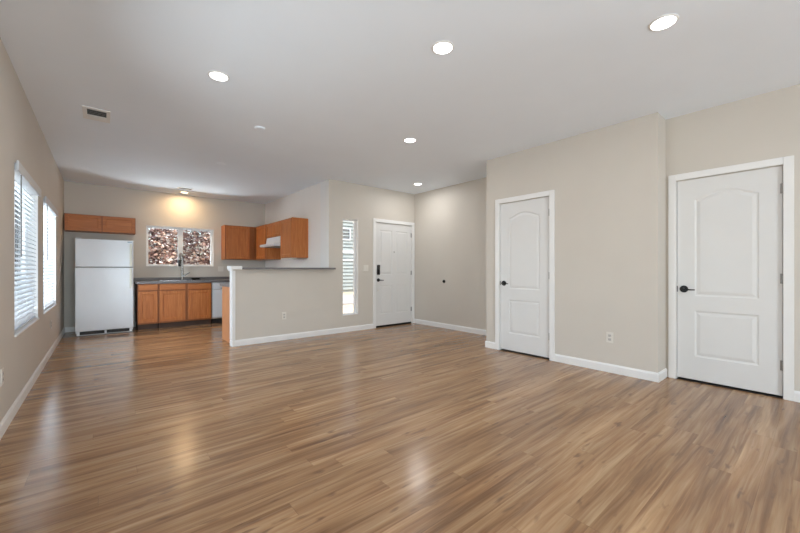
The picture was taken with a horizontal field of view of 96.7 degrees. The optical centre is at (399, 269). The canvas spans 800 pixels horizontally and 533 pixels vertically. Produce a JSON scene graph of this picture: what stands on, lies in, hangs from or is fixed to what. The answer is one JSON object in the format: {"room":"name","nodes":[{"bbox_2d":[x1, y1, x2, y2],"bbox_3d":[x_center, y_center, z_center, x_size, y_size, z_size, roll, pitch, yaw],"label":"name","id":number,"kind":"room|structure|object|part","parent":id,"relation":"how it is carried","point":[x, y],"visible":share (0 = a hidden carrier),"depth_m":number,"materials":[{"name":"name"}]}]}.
{"room":"empty living room","nodes":[
{"label":"empty living room","id":0,"kind":"room"},
{"bbox_2d":[0,38,63,421],"bbox_3d":[-1.946,-0.225,1.371,0.150,2.730,13.300,0,0,-40],"label":"wall","id":1,"kind":"structure","parent":0,"point":[22,139],"depth_m":3.03,"materials":[{"name":"beige paint"}]},
{"bbox_2d":[0,367,3,385],"bbox_3d":[-2.757,0.745,2.466,0.009,0.115,0.072,0,0,-40],"label":"wall outlet","id":2,"kind":"object","parent":1,"relation":"attached to","point":[2,369],"visible":1,"depth_m":2.46,"materials":[{"name":"white plastic"}]},
{"bbox_2d":[14,162,38,336],"bbox_3d":[-3.537,-0.158,3.293,0.152,1.395,1.330,0,0,-40],"label":"window","id":3,"kind":"structure","parent":1,"relation":"in","point":[18,332],"depth_m":3.79,"materials":[{"name":"white plastic"}]},
{"bbox_3d":[-3.576,-0.158,3.260,0.004,1.331,1.266,0,0,-40],"label":"pane","id":4,"kind":"part","parent":3,"relation":"part of","materials":[{"name":"clear glass"}]},
{"bbox_3d":[-3.575,-0.158,3.262,0.054,1.395,1.330,0,0,-40],"label":"frame","id":5,"kind":"part","parent":3,"relation":"part of","materials":[{"name":"white plastic"}]},
{"bbox_3d":[-3.518,0.532,3.309,0.102,0.016,1.328,0,0,-40],"label":"sill","id":6,"kind":"part","parent":3,"relation":"part of","materials":[{"name":"white paint"}]},
{"bbox_2d":[15,160,40,331],"bbox_3d":[-3.502,-0.174,3.322,0.088,1.385,1.360,0,0,-40],"label":"window blind","id":7,"kind":"object","parent":3,"relation":"attached to","point":[24,310],"visible":0.76,"depth_m":3.29,"materials":[{"name":"grey plastic"}]},
{"bbox_3d":[-3.514,-0.147,3.312,0.055,1.315,1.001,0,0,-40],"label":"ladder cord","id":8,"kind":"part","parent":7,"relation":"part of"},
{"bbox_3d":[-3.515,0.509,3.312,0.040,0.018,1.314,0,0,-40],"label":"rail","id":9,"kind":"part","parent":7,"relation":"part of","materials":[{"name":"white plastic"}]},
{"bbox_2d":[0,328,64,439],"bbox_3d":[-1.883,1.094,1.424,0.014,0.092,13.000,0,0,-40],"label":"baseboard","id":10,"kind":"structure","parent":1,"relation":"attached to","point":[4,424],"depth_m":3.14,"materials":[{"name":"white paint"}]},
{"bbox_2d":[43,197,56,313],"bbox_3d":[-4.723,-0.163,4.713,0.152,1.385,1.450,0,0,-40],"label":"window","id":11,"kind":"structure","parent":1,"relation":"in","point":[53,246],"depth_m":5.28,"materials":[{"name":"white plastic"}]},
{"bbox_3d":[-4.763,-0.163,4.680,0.004,1.321,1.386,0,0,-40],"label":"pane","id":12,"kind":"part","parent":11,"relation":"part of","materials":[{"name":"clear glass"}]},
{"bbox_3d":[-4.761,-0.163,4.681,0.054,1.385,1.450,0,0,-40],"label":"frame","id":13,"kind":"part","parent":11,"relation":"part of","materials":[{"name":"white plastic"}]},
{"bbox_3d":[-4.704,0.522,4.729,0.102,0.016,1.448,0,0,-40],"label":"sill","id":14,"kind":"part","parent":11,"relation":"part of","materials":[{"name":"white paint"}]},
{"bbox_2d":[43,196,57,310],"bbox_3d":[-4.688,-0.179,4.742,0.088,1.375,1.480,0,0,-40],"label":"window blind","id":15,"kind":"object","parent":11,"relation":"attached to","point":[49,209],"visible":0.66,"depth_m":4.69,"materials":[{"name":"grey plastic"}]},
{"bbox_3d":[-4.700,-0.152,4.732,0.055,1.305,1.092,0,0,-40],"label":"ladder cord","id":16,"kind":"part","parent":15,"relation":"part of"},
{"bbox_2d":[64,181,264,327],"bbox_3d":[-4.668,-0.225,7.664,3.740,2.730,0.150,0,0,-40],"label":"wall","id":17,"kind":"structure","parent":0,"point":[148,207],"depth_m":7.19,"materials":[{"name":"beige paint"}]},
{"bbox_2d":[65,327,74,332],"bbox_3d":[-5.666,1.094,6.724,0.976,0.092,0.014,0,0,-40],"label":"baseboard","id":18,"kind":"structure","parent":17,"relation":"attached to","point":[67,329],"depth_m":6.45,"materials":[{"name":"white paint"}]},
{"bbox_2d":[64,213,135,234],"bbox_3d":[-5.554,-0.830,6.619,1.000,0.300,0.319,0,0,-40],"label":"upper cabinet","id":19,"kind":"object","parent":17,"relation":"attached to","point":[83,223],"visible":1,"depth_m":6.49,"materials":[{"name":"brown wood"}]},
{"bbox_3d":[-5.646,-0.830,6.346,0.486,0.280,0.018,0,0,-40],"label":"door","id":20,"kind":"part","parent":19,"relation":"part of","materials":[{"name":"brown wood"}]},
{"bbox_3d":[-5.265,-0.830,6.664,0.474,0.280,0.018,0,0,-40],"label":"door","id":21,"kind":"part","parent":19,"relation":"part of","materials":[{"name":"brown wood"}]},
{"bbox_2d":[146,225,213,266],"bbox_3d":[-4.692,-0.477,7.624,1.238,0.835,0.142,0,0,-40],"label":"window","id":22,"kind":"structure","parent":17,"relation":"in","point":[180,229],"depth_m":7.64,"materials":[{"name":"white plastic"}]},
{"bbox_3d":[-4.676,-0.069,7.604,1.238,0.018,0.092,0,0,-40],"label":"sill","id":23,"kind":"part","parent":22,"relation":"part of","materials":[{"name":"white paint"}]},
{"bbox_2d":[134,277,229,280],"bbox_3d":[-4.290,0.199,7.870,2.595,0.062,0.020,0,0,-40],"label":"backsplash","id":24,"kind":"structure","parent":17,"relation":"attached to","point":[157,278],"depth_m":7.49,"materials":[{"name":"grey stone"}]},
{"bbox_2d":[218,266,223,270],"bbox_3d":[-4.065,-0.010,8.064,0.115,0.115,0.010,0,0,-40],"label":"light switch","id":25,"kind":"object","parent":17,"relation":"attached to","point":[220,268],"visible":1,"depth_m":8.06,"materials":[{"name":"white plastic"}]},
{"bbox_2d":[221,225,254,259],"bbox_3d":[-3.704,-0.600,8.164,0.659,0.760,0.319,0,0,-40],"label":"upper cabinet","id":26,"kind":"object","parent":17,"relation":"attached to","point":[237,242],"visible":1,"depth_m":8.02,"materials":[{"name":"brown wood"}]},
{"bbox_3d":[-3.956,-0.600,7.955,0.004,0.760,0.318,0,0,-40],"label":"panel","id":27,"kind":"part","parent":26,"relation":"part of","materials":[{"name":"brown wood"}]},
{"bbox_3d":[-3.651,-0.600,8.013,0.500,0.736,0.018,0,0,-40],"label":"cabinet door","id":28,"kind":"part","parent":26,"relation":"part of","materials":[{"name":"brown wood"}]},
{"bbox_2d":[265,179,336,328],"bbox_3d":[-2.217,-0.225,7.529,0.150,2.730,3.200,0,0,-40],"label":"wall","id":29,"kind":"structure","parent":0,"point":[304,203],"depth_m":6.71,"materials":[{"name":"paint"}]},
{"bbox_2d":[255,224,280,259],"bbox_3d":[-3.113,-0.600,8.213,0.348,0.760,1.002,0,0,-40],"label":"upper cabinet","id":30,"kind":"object","parent":29,"relation":"attached to","point":[261,253],"visible":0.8,"depth_m":7.91,"materials":[{"name":"brown wood"}]},
{"bbox_3d":[-3.117,-0.600,7.960,0.018,0.736,0.585,0,0,-40],"label":"cabinet door","id":31,"kind":"part","parent":30,"relation":"part of","materials":[{"name":"brown wood"}]},
{"bbox_3d":[-2.785,-0.445,7.835,0.330,0.449,0.001,0,0,-40],"label":"panel","id":32,"kind":"part","parent":30,"relation":"part of","materials":[{"name":"brown wood"}]},
{"bbox_2d":[260,236,279,247],"bbox_3d":[-2.582,-0.567,7.485,0.464,0.206,0.794,0,0,-40],"label":"range hood","id":33,"kind":"object","parent":29,"relation":"attached to","point":[274,242],"visible":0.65,"depth_m":7.34,"materials":[{"name":"white metal"}]},
{"bbox_2d":[266,221,279,237],"bbox_3d":[-2.529,-0.825,7.529,0.329,0.310,0.799,0,0,-40],"label":"upper cabinet","id":34,"kind":"object","parent":29,"relation":"attached to","point":[272,229],"visible":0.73,"depth_m":7.39,"materials":[{"name":"brown wood"}]},
{"bbox_3d":[-2.773,-0.825,7.579,0.018,0.286,0.380,0,0,-40],"label":"door","id":35,"kind":"part","parent":34,"relation":"part of","materials":[{"name":"brown wood"}]},
{"bbox_3d":[-2.520,-0.825,7.276,0.018,0.286,0.380,0,0,-40],"label":"door","id":36,"kind":"part","parent":34,"relation":"part of","materials":[{"name":"brown wood"}]},
{"bbox_2d":[280,217,307,258],"bbox_3d":[-2.089,-0.600,7.002,0.329,0.760,0.573,0,0,-40],"label":"upper cabinet","id":37,"kind":"object","parent":29,"relation":"attached to","point":[293,231],"visible":0.92,"depth_m":6.81,"materials":[{"name":"brown wood"}]},
{"bbox_3d":[-2.209,-0.600,6.904,0.018,0.736,0.540,0,0,-40],"label":"cabinet door","id":38,"kind":"part","parent":37,"relation":"part of","materials":[{"name":"brown wood"}]},
{"bbox_3d":[-1.906,-0.600,6.784,0.328,0.760,0.004,0,0,-40],"label":"panel","id":39,"kind":"part","parent":37,"relation":"part of","materials":[{"name":"brown wood"}]},
{"bbox_2d":[321,179,328,267],"bbox_3d":[-1.350,-0.809,6.371,0.004,1.559,0.309,0,0,-40],"label":"trim","id":40,"kind":"structure","parent":29,"relation":"attached to","point":[324,184],"depth_m":6.34,"materials":[{"name":"white paint"}]},
{"bbox_2d":[232,180,414,346],"bbox_3d":[-1.060,-0.225,6.500,3.794,2.730,0.164,0,0,-40],"label":"wall","id":41,"kind":"structure","parent":0,"point":[261,295],"depth_m":6.11,"materials":[{"name":"beige paint"}]},
{"bbox_2d":[230,271,234,340],"bbox_3d":[-2.493,0.534,5.292,0.042,1.027,0.144,0,0,-40],"label":"trim","id":42,"kind":"structure","parent":41,"relation":"attached to","point":[232,273],"depth_m":5.24,"materials":[{"name":"white paint"}]},
{"bbox_2d":[227,266,241,270],"bbox_3d":[-2.468,-0.015,5.306,0.154,0.070,0.230,0,0,-40],"label":"end cap","id":43,"kind":"object","parent":41,"relation":"attached to","point":[230,268],"visible":0.94,"depth_m":5.22,"materials":[{"name":"white paint"}]},
{"bbox_2d":[242,267,335,268],"bbox_3d":[-1.854,-0.013,5.897,1.545,0.030,0.430,0,0,-40],"label":"bar","id":44,"kind":"object","parent":41,"relation":"on","point":[242,267],"visible":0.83,"depth_m":5.57,"materials":[{"name":"grey stone"}]},
{"bbox_2d":[343,218,357,315],"bbox_3d":[-0.949,-0.043,6.585,0.333,1.765,0.136,0,0,-40],"label":"window","id":45,"kind":"structure","parent":41,"relation":"in","point":[355,222],"depth_m":6.70,"materials":[{"name":"white plastic"}]},
{"bbox_2d":[363,265,367,270],"bbox_3d":[-0.647,-0.025,6.749,0.115,0.115,0.010,0,0,-40],"label":"light switch","id":46,"kind":"object","parent":41,"relation":"attached to","point":[365,267],"visible":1,"depth_m":6.74,"materials":[{"name":"white plastic"}]},
{"bbox_2d":[373,218,414,327],"bbox_3d":[-0.124,0.077,7.217,1.071,2.125,0.132,0,0,-40],"label":"door","id":47,"kind":"structure","parent":41,"relation":"in","point":[393,244],"depth_m":7.21,"materials":[{"name":"white paint"}]},
{"bbox_2d":[0,323,799,532],"bbox_3d":[0.276,1.200,3.227,5.940,0.120,13.300,0,0,-40],"label":"floor","id":48,"kind":"structure","parent":0,"point":[412,427],"depth_m":2.33,"materials":[{"name":"laminate"}]},
{"bbox_2d":[75,237,133,335],"bbox_3d":[-5.374,0.300,6.485,0.795,1.680,0.695,0,0,-40],"label":"refrigerator","id":49,"kind":"object","parent":48,"relation":"on","point":[104,270],"visible":1,"depth_m":6.24,"materials":[{"name":"white metal"}]},
{"bbox_3d":[-5.208,1.099,6.286,0.755,0.066,0.065,0,0,-40],"label":"grille frame","id":50,"kind":"part","parent":49,"relation":"part of","materials":[{"name":"white plastic"}]},
{"bbox_3d":[-5.203,0.516,6.280,0.795,1.097,0.070,0,0,-40],"label":"fridge door","id":51,"kind":"part","parent":49,"relation":"part of","materials":[{"name":"white metal"}]},
{"bbox_3d":[-5.203,-0.283,6.280,0.795,0.483,0.070,0,0,-40],"label":"freezer door","id":52,"kind":"part","parent":49,"relation":"part of","materials":[{"name":"white metal"}]},
{"bbox_3d":[-4.896,0.163,6.462,0.032,0.355,0.046,0,0,-40],"label":"handle","id":53,"kind":"part","parent":49,"relation":"part of","materials":[{"name":"beige plastic"}]},
{"bbox_3d":[-4.896,-0.258,6.462,0.032,0.405,0.046,0,0,-40],"label":"handle","id":54,"kind":"part","parent":49,"relation":"part of","materials":[{"name":"beige plastic"}]},
{"bbox_2d":[135,284,157,329],"bbox_3d":[-4.941,0.707,6.933,0.324,0.866,0.615,0,0,-40],"label":"base cabinet","id":55,"kind":"object","parent":48,"relation":"on","point":[146,295],"visible":0.93,"depth_m":6.71,"materials":[{"name":"brown wood"}]},
{"bbox_3d":[-4.751,0.344,6.703,0.298,0.108,0.018,0,0,-40],"label":"drawer","id":56,"kind":"part","parent":55,"relation":"part of","materials":[{"name":"brown wood"}]},
{"bbox_3d":[-4.751,0.712,6.703,0.298,0.587,0.018,0,0,-40],"label":"cabinet door","id":57,"kind":"part","parent":55,"relation":"part of","materials":[{"name":"brown wood"}]},
{"bbox_2d":[158,282,211,327],"bbox_3d":[-4.463,0.707,7.332,0.920,0.866,0.615,0,0,-40],"label":"base cabinet","id":58,"kind":"object","parent":48,"relation":"on","point":[179,304],"visible":0.9,"depth_m":7.09,"materials":[{"name":"brown wood"}]},
{"bbox_3d":[-4.446,0.344,6.957,0.429,0.108,0.018,0,0,-40],"label":"drawer","id":59,"kind":"part","parent":58,"relation":"part of","materials":[{"name":"brown wood"}]},
{"bbox_3d":[-4.446,0.712,6.957,0.429,0.587,0.018,0,0,-40],"label":"cabinet door","id":60,"kind":"part","parent":58,"relation":"part of","materials":[{"name":"brown wood"}]},
{"bbox_2d":[134,277,229,283],"bbox_3d":[-4.093,0.221,7.634,2.595,0.106,0.635,0,0,-40],"label":"countertop","id":61,"kind":"structure","parent":58,"relation":"on","point":[202,279],"depth_m":7.30,"materials":[{"name":"grey stone"}]},
{"bbox_2d":[157,280,197,280],"bbox_3d":[-4.458,0.308,7.319,0.860,0.168,0.450,0,0,-40],"label":"sink","id":62,"kind":"object","parent":61,"relation":"in","point":[157,280],"visible":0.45,"depth_m":7.22,"materials":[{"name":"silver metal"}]},
{"bbox_2d":[178,253,189,279],"bbox_3d":[-4.489,-0.059,7.384,0.175,0.565,0.202,0,0,-8],"label":"faucet","id":63,"kind":"object","parent":61,"relation":"on","point":[180,257],"visible":0.99,"depth_m":7.43,"materials":[{"name":"silver metal"}]},
{"bbox_3d":[-4.543,-0.116,7.375,0.042,0.451,0.192,0,0,-13],"label":"spout","id":64,"kind":"part","parent":63,"relation":"part of","materials":[{"name":"silver metal"}]},
{"bbox_3d":[-4.086,0.344,7.258,0.410,0.108,0.018,0,0,-40],"label":"drawer","id":65,"kind":"part","parent":58,"relation":"part of","materials":[{"name":"brown wood"}]},
{"bbox_3d":[-4.086,0.712,7.258,0.410,0.587,0.018,0,0,-40],"label":"cabinet door","id":66,"kind":"part","parent":58,"relation":"part of","materials":[{"name":"brown wood"}]},
{"bbox_2d":[211,282,229,323],"bbox_3d":[-3.859,0.709,7.811,0.600,0.862,0.623,0,0,-40],"label":"dishwasher","id":67,"kind":"object","parent":48,"relation":"on","point":[216,288],"visible":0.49,"depth_m":7.46,"materials":[{"name":"white metal"}]},
{"bbox_3d":[-3.692,0.715,7.610,0.594,0.590,0.064,0,0,-40],"label":"door panel","id":68,"kind":"part","parent":67,"relation":"part of","materials":[{"name":"white metal"}]},
{"bbox_3d":[-3.690,0.346,7.608,0.594,0.133,0.070,0,0,-40],"label":"control panel","id":69,"kind":"part","parent":67,"relation":"part of","materials":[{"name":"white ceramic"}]},
{"bbox_2d":[222,286,229,342],"bbox_3d":[-2.126,0.707,6.091,1.546,0.866,0.625,0,0,-40],"label":"base cabinet","id":70,"kind":"object","parent":48,"relation":"on","point":[225,290],"visible":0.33,"depth_m":5.63,"materials":[{"name":"brown wood"}]},
{"bbox_2d":[220,283,229,286],"bbox_3d":[-2.148,0.252,6.098,1.580,0.044,0.646,0,0,-40],"label":"countertop","id":71,"kind":"structure","parent":70,"relation":"on","point":[221,284],"depth_m":5.63,"materials":[{"name":"grey laminate"}]},
{"bbox_2d":[0,0,799,203],"bbox_3d":[0.276,-1.660,3.227,5.940,0.140,13.300,0,0,-40],"label":"ceiling","id":72,"kind":"structure","parent":0,"point":[336,88],"depth_m":2.96,"materials":[{"name":"paint"}]},
{"bbox_2d":[82,105,109,122],"bbox_3d":[-3.115,-1.586,3.652,0.215,0.008,0.360,0,0,-40],"label":"ceiling vent","id":73,"kind":"object","parent":72,"relation":"in","point":[90,113],"visible":1,"depth_m":3.64,"materials":[{"name":"white metal"}]},
{"bbox_2d":[208,71,228,81],"bbox_3d":[-1.491,-1.587,2.924,0.160,0.007,0.160,0,0,-40],"label":"recessed light","id":74,"kind":"object","parent":72,"relation":"in","point":[216,75],"visible":1,"depth_m":2.92,"materials":[{"name":"white paint"}]},
{"bbox_2d":[255,126,264,130],"bbox_3d":[-1.576,-1.581,4.001,0.112,0.018,0.112,0,0,-40],"label":"smoke detector","id":75,"kind":"object","parent":72,"relation":"attached to","point":[259,128],"visible":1,"depth_m":3.97,"materials":[{"name":"paint"}]},
{"bbox_2d":[404,138,415,142],"bbox_3d":[0.123,-1.587,4.376,0.160,0.007,0.160,0,0,-40],"label":"recessed light","id":76,"kind":"object","parent":72,"relation":"in","point":[408,140],"visible":1,"depth_m":4.37,"materials":[{"name":"white paint"}]},
{"bbox_2d":[432,40,453,54],"bbox_3d":[0.307,-1.587,2.550,0.160,0.007,0.160,0,0,-40],"label":"recessed light","id":77,"kind":"object","parent":72,"relation":"in","point":[443,47],"visible":1,"depth_m":2.54,"materials":[{"name":"white paint"}]},
{"bbox_2d":[648,13,678,30],"bbox_3d":[1.696,-1.587,2.290,0.160,0.007,0.160,0,0,-40],"label":"recessed light","id":78,"kind":"object","parent":72,"relation":"in","point":[663,22],"visible":1,"depth_m":2.28,"materials":[{"name":"white paint"}]},
{"bbox_2d":[415,177,485,329],"bbox_3d":[1.180,-0.225,6.644,0.170,2.730,2.515,0,0,-40],"label":"wall","id":79,"kind":"structure","parent":0,"point":[450,221],"depth_m":6.75,"materials":[{"name":"beige paint"}]},
{"bbox_2d":[415,319,485,334],"bbox_3d":[1.078,1.094,6.623,0.014,0.092,2.415,0,0,-40],"label":"baseboard","id":80,"kind":"structure","parent":79,"relation":"attached to","point":[418,321],"depth_m":6.72,"materials":[{"name":"white paint"}]},
{"bbox_2d":[486,112,659,372],"bbox_3d":[1.972,-0.225,4.432,0.090,2.730,2.095,0,0,-40],"label":"wall","id":81,"kind":"structure","parent":0,"point":[605,181],"depth_m":4.01,"materials":[{"name":"beige paint"}]},
{"bbox_2d":[495,190,554,360],"bbox_3d":[1.661,0.075,4.764,0.132,2.130,0.867,0,0,-40],"label":"door","id":82,"kind":"structure","parent":81,"relation":"in","point":[527,227],"depth_m":4.73,"materials":[{"name":"white paint"}]},
{"bbox_2d":[485,341,658,381],"bbox_3d":[1.932,1.094,4.399,0.014,0.092,2.123,0,0,-40],"label":"baseboard","id":83,"kind":"structure","parent":81,"relation":"attached to","point":[626,371],"depth_m":3.96,"materials":[{"name":"white paint"}]},
{"bbox_2d":[606,332,612,342],"bbox_3d":[2.322,0.755,3.937,0.009,0.115,0.072,0,0,-40],"label":"wall outlet","id":84,"kind":"object","parent":81,"relation":"attached to","point":[609,335],"visible":1,"depth_m":3.94,"materials":[{"name":"white plastic"}]},
{"bbox_2d":[660,115,665,370],"bbox_3d":[2.757,-0.225,3.788,0.290,2.730,0.100,0,0,-40],"label":"wall","id":85,"kind":"structure","parent":0,"point":[662,120],"depth_m":3.70,"materials":[{"name":"beige paint"}]},
{"bbox_2d":[658,368,666,381],"bbox_3d":[2.721,1.094,3.684,0.280,0.092,0.014,0,0,-40],"label":"baseboard","id":86,"kind":"structure","parent":85,"relation":"attached to","point":[663,373],"depth_m":3.68,"materials":[{"name":"white paint"}]},
{"bbox_2d":[666,84,799,390],"bbox_3d":[3.571,-0.225,3.041,0.200,2.730,2.090,0,0,-40],"label":"wall","id":87,"kind":"structure","parent":0,"point":[765,126],"depth_m":3.31,"materials":[{"name":"beige paint"}]},
{"bbox_2d":[668,155,793,400],"bbox_3d":[3.140,0.077,3.430,0.132,2.125,0.890,0,0,-40],"label":"door","id":88,"kind":"structure","parent":87,"relation":"in","point":[731,236],"depth_m":3.38,"materials":[{"name":"white paint"}]},
{"bbox_3d":[2.912,0.203,3.655,0.052,0.072,0.072,0,0,-40],"label":"handle","id":89,"kind":"part","parent":88,"relation":"part of","materials":[{"name":"black metal"}]},
{"bbox_3d":[5.266,-0.225,1.011,0.200,2.730,3.200,0,0,-40],"label":"wall","id":90,"kind":"structure","parent":0,"visible":0},
{"bbox_2d":[794,390,799,401],"bbox_3d":[4.808,1.094,1.393,0.014,0.092,4.374,0,0,-40],"label":"baseboard","id":91,"kind":"structure","parent":90,"relation":"attached to","point":[796,393],"depth_m":3.06,"materials":[{"name":"white paint"}]},
{"label":"outside","id":92,"kind":"structure","parent":0,"visible":0},
{"bbox_2d":[343,292,352,312],"bbox_3d":[-1.941,1.415,17.923,100.000,0.250,110.000,0,0,-40],"label":"ground","id":93,"kind":"structure","parent":92,"point":[346,308],"depth_m":12.01,"materials":[{"name":"white"}]},
{"bbox_2d":[148,228,177,263],"bbox_3d":[-6.253,-0.325,8.976,1.256,3.336,1.239,0,0,-34],"label":"leafy shrub","id":94,"kind":"object","parent":93,"relation":"on","point":[158,235],"visible":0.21,"depth_m":8.91,"materials":[{"name":"brown plant"}]},
{"bbox_2d":[152,230,192,263],"bbox_3d":[-6.659,-0.427,10.462,1.335,3.543,1.329,0,0,-40],"label":"leafy shrub","id":95,"kind":"object","parent":93,"relation":"on","point":[176,254],"visible":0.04,"depth_m":10.38,"materials":[{"name":"brown plant"}]},
{"bbox_2d":[183,230,209,264],"bbox_3d":[-5.352,-0.227,9.855,1.236,3.140,1.250,0,0,-40],"label":"leafy shrub","id":96,"kind":"object","parent":93,"relation":"on","point":[197,259],"visible":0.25,"depth_m":9.55,"materials":[{"name":"brown plant"}]},
{"bbox_2d":[343,295,352,304],"bbox_3d":[-1.656,1.265,15.555,10.600,0.050,3.600,0,0,-40],"label":"driveway","id":97,"kind":"structure","parent":93,"relation":"on","point":[347,299],"depth_m":14.60,"materials":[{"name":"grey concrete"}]},
{"bbox_2d":[343,221,352,291],"bbox_3d":[-4.059,-2.885,23.189,9.100,8.350,6.800,0,0,-40],"label":"house","id":98,"kind":"structure","parent":93,"relation":"on","point":[347,225],"depth_m":20.15,"materials":[{"name":"grey"}]},
{"bbox_3d":[-3.107,-1.985,20.021,0.600,0.550,0.015,0,0,-40],"label":"pane","id":99,"kind":"part","parent":98,"relation":"part of","materials":[{"name":"glass"}]}
]}

